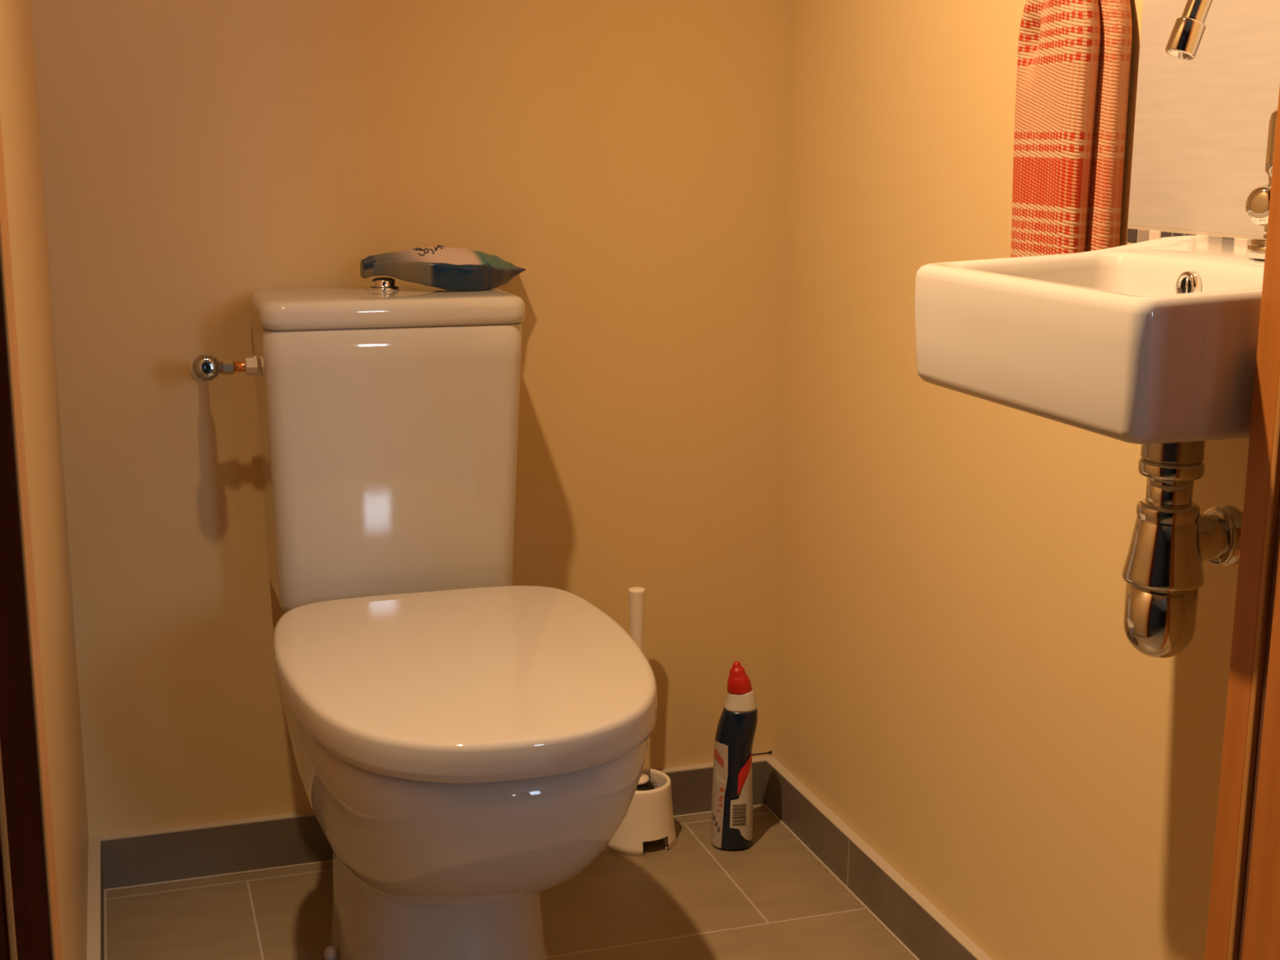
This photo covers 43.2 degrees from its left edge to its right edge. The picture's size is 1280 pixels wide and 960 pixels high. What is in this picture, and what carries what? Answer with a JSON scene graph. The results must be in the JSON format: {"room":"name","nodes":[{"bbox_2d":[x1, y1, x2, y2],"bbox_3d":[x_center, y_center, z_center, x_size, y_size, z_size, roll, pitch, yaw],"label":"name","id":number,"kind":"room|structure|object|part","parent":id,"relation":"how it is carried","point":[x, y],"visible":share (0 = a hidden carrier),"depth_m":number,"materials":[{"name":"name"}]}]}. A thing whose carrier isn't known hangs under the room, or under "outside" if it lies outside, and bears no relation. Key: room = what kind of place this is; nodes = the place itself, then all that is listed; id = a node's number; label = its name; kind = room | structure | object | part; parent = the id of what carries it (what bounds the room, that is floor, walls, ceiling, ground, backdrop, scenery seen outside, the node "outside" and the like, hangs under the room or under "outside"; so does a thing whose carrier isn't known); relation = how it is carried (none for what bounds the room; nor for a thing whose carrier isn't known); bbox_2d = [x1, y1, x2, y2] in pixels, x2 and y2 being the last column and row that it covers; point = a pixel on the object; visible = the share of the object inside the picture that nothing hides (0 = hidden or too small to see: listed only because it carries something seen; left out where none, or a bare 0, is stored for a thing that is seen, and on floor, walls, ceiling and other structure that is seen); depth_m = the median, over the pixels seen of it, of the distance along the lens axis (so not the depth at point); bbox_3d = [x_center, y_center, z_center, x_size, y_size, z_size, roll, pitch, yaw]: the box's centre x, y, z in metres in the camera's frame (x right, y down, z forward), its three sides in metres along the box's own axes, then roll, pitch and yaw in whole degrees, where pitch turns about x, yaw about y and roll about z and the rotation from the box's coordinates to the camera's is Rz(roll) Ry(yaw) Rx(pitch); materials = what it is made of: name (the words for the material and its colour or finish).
{"room":"bathroom","nodes":[
{"label":"bathroom","id":0,"kind":"room"},
{"bbox_2d":[0,0,88,959],"bbox_3d":[-0.556,-0.543,1.221,0.120,2.400,1.168,-4,13,-18],"label":"wall","id":1,"kind":"structure","parent":0,"point":[19,103],"depth_m":1.45,"materials":[{"name":"paint"}]},
{"bbox_2d":[86,835,104,959],"bbox_3d":[-0.500,0.594,1.483,0.014,0.067,1.168,-4,13,-18],"label":"baseboard","id":2,"kind":"structure","parent":1,"relation":"attached to","point":[95,946],"depth_m":1.86,"materials":[{"name":"tile"}]},
{"bbox_2d":[31,0,790,836],"bbox_3d":[-0.262,-0.702,1.978,1.160,2.400,0.120,-4,13,-18],"label":"wall","id":3,"kind":"structure","parent":0,"point":[199,157],"depth_m":2.01,"materials":[{"name":"paint"}]},
{"bbox_2d":[189,354,257,381],"bbox_3d":[-0.488,-0.131,1.890,0.074,0.047,0.129,-4,13,-18],"label":"water supply valve","id":4,"kind":"object","parent":3,"relation":"attached to","point":[205,367],"visible":1,"depth_m":1.84,"materials":[{"name":"silver metal"}]},
{"bbox_3d":[-0.493,-0.127,1.837,0.031,0.033,0.032,-4,13,-18],"label":"knob","id":5,"kind":"part","parent":4,"relation":"part of","materials":[{"name":"silver metal"}]},
{"bbox_2d":[100,751,771,889],"bbox_3d":[-0.242,0.449,2.159,0.906,0.074,0.014,-4,13,-18],"label":"baseboard","id":6,"kind":"structure","parent":3,"relation":"attached to","point":[233,846],"depth_m":2.06,"materials":[{"name":"tile"}]},
{"bbox_2d":[106,805,915,959],"bbox_3d":[0.513,0.996,0.018,3.800,0.100,4.920,-4,13,-18],"label":"floor","id":7,"kind":"structure","parent":0,"point":[771,898],"depth_m":1.98,"materials":[{"name":"tile"}]},
{"bbox_2d":[248,276,657,959],"bbox_3d":[-0.208,0.189,1.732,0.365,0.760,0.711,-4,13,-18],"label":"toilet","id":8,"kind":"object","parent":7,"relation":"on","point":[467,741],"visible":0.99,"depth_m":1.73,"materials":[{"name":"white ceramic"}]},
{"bbox_3d":[-0.299,-0.205,1.900,0.302,0.032,0.184,-4,13,-18],"label":"cistern lid","id":9,"kind":"part","parent":8,"relation":"part of","materials":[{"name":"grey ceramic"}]},
{"bbox_2d":[360,244,525,291],"bbox_3d":[-0.232,-0.258,1.949,0.202,0.052,0.116,-4,13,-18],"label":"pack","id":10,"kind":"object","parent":8,"relation":"on","point":[442,267],"visible":1,"depth_m":1.91,"materials":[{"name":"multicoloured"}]},
{"bbox_3d":[-0.174,0.193,1.628,0.365,0.036,0.495,-4,13,-18],"label":"lid","id":11,"kind":"part","parent":8,"relation":"part of","materials":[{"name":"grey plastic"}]},
{"bbox_3d":[-0.210,0.377,1.774,0.349,0.374,0.686,-4,13,-18],"label":"bowl","id":12,"kind":"part","parent":8,"relation":"part of","materials":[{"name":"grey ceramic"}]},
{"bbox_2d":[605,768,676,856],"bbox_3d":[-0.002,0.442,2.168,0.103,0.087,0.102,-4,13,-18],"label":"toilet brush holder","id":13,"kind":"object","parent":7,"relation":"on","point":[649,817],"visible":0.59,"depth_m":2.13,"materials":[{"name":"beige plastic"}]},
{"bbox_2d":[628,586,657,791],"bbox_3d":[-0.003,0.306,2.138,0.065,0.338,0.066,-4,13,-18],"label":"toilet brush","id":14,"kind":"object","parent":13,"relation":"in","point":[636,594],"visible":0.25,"depth_m":2.10,"materials":[{"name":"beige plastic"}]},
{"bbox_3d":[-0.005,0.276,2.131,0.022,0.276,0.022,-4,13,-18],"label":"handle","id":15,"kind":"part","parent":14,"relation":"part of","materials":[{"name":"beige plastic"}]},
{"bbox_2d":[711,661,757,850],"bbox_3d":[0.125,0.362,2.142,0.059,0.255,0.057,0,12,0],"label":"bottle","id":16,"kind":"object","parent":7,"relation":"on","point":[731,811],"visible":1,"depth_m":2.12,"materials":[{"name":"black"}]},
{"bbox_2d":[714,746,724,767],"bbox_3d":[0.103,0.365,2.127,0.003,0.023,0.020,-8,15,-34],"label":"print","id":17,"kind":"object","parent":16,"relation":"on","point":[718,751],"depth_m":2.12,"materials":[{"name":"brown"}]},
{"bbox_2d":[714,770,725,784],"bbox_3d":[0.104,0.392,2.130,0.003,0.013,0.021,-11,17,-43],"label":"print","id":18,"kind":"object","parent":16,"relation":"attached to","point":[719,775],"depth_m":2.13},
{"bbox_2d":[771,0,1248,959],"bbox_3d":[0.432,-0.604,1.538,0.120,2.400,1.168,-4,13,-18],"label":"wall","id":19,"kind":"structure","parent":0,"point":[959,680],"depth_m":1.74,"materials":[{"name":"paint"}]},
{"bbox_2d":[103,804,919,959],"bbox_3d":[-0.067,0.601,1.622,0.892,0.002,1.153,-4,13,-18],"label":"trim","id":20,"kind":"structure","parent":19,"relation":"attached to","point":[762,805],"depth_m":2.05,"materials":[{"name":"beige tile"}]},
{"bbox_2d":[763,755,991,959],"bbox_3d":[0.361,0.541,1.759,0.014,0.067,1.168,-4,13,-18],"label":"baseboard","id":21,"kind":"structure","parent":19,"relation":"attached to","point":[928,934],"depth_m":1.99,"materials":[{"name":"tile"}]},
{"bbox_2d":[914,235,1264,444],"bbox_3d":[0.381,-0.111,1.169,0.260,0.113,0.299,-4,13,-18],"label":"basin","id":22,"kind":"object","parent":19,"relation":"attached to","point":[1154,341],"visible":0.98,"depth_m":1.08,"materials":[{"name":"white ceramic"}]},
{"bbox_2d":[1121,440,1243,657],"bbox_3d":[0.433,0.033,1.199,0.158,0.195,0.058,-4,13,-18],"label":"trap","id":23,"kind":"object","parent":22,"relation":"attached to","point":[1163,572],"visible":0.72,"depth_m":1.17,"materials":[{"name":"silver metal"}]},
{"bbox_2d":[1123,582,1199,657],"bbox_3d":[0.385,0.102,1.198,0.051,0.060,0.051,-4,13,-18],"label":"cup","id":24,"kind":"object","parent":23,"relation":"on","point":[1160,618],"depth_m":1.18,"materials":[{"name":"silver metal"}]},
{"bbox_2d":[1198,505,1243,565],"bbox_3d":[0.452,0.040,1.207,0.119,0.045,0.045,-4,13,-18],"label":"outlet","id":25,"kind":"object","parent":23,"relation":"attached to","point":[1220,527],"depth_m":1.18,"materials":[{"name":"silver metal"}]},
{"bbox_2d":[1164,0,1277,259],"bbox_3d":[0.425,-0.281,1.135,0.130,0.249,0.045,-4,13,-18],"label":"faucet","id":26,"kind":"object","parent":22,"relation":"on","point":[1188,32],"visible":0.81,"depth_m":1.12,"materials":[{"name":"silver metal"}]},
{"bbox_3d":[0.423,-0.328,1.125,0.106,0.151,0.016,-4,13,-18],"label":"spout","id":27,"kind":"part","parent":26,"relation":"part of","materials":[{"name":"silver metal"}]},
{"bbox_3d":[0.450,-0.196,1.155,0.025,0.029,0.029,-9,15,-36],"label":"handle","id":28,"kind":"part","parent":26,"relation":"part of","materials":[{"name":"silver metal"}]},
{"bbox_2d":[1126,0,1279,243],"bbox_3d":[0.492,-0.454,1.175,0.005,0.582,0.394,-4,13,-18],"label":"tile backsplash","id":29,"kind":"structure","parent":19,"relation":"attached to","point":[1201,128],"depth_m":1.31,"materials":[{"name":"ceramic tile"},{"name":"pale grout"}]},
{"bbox_3d":[0.188,-0.440,0.756,3.800,2.400,0.200,-4,13,-18],"label":"wall","id":30,"kind":"structure","parent":0,"visible":0},
{"bbox_2d":[0,115,62,959],"bbox_3d":[-0.304,-0.243,0.633,0.076,2.060,0.200,-4,13,-18],"label":"trim","id":31,"kind":"structure","parent":30,"relation":"attached to","point":[30,924],"depth_m":0.76,"materials":[{"name":"brown wood"}]},
{"bbox_2d":[1204,86,1279,959],"bbox_3d":[0.431,-0.287,0.864,0.031,2.060,0.210,-4,13,-18],"label":"trim","id":32,"kind":"structure","parent":30,"relation":"attached to","point":[1243,923],"depth_m":1.02,"materials":[{"name":"orange wood"}]},
{"bbox_3d":[0.388,-0.526,1.410,0.051,0.032,0.032,-4,13,-18],"label":"towel hook","id":33,"kind":"object","parent":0,"visible":0},
{"bbox_2d":[1010,0,1132,257],"bbox_3d":[0.376,-0.350,1.461,0.063,0.337,0.162,-4,13,-18],"label":"hand towel","id":34,"kind":"object","parent":33,"relation":"hanging from","point":[1073,60],"visible":0.89,"depth_m":1.42,"materials":[{"name":"fabric"}]}
]}

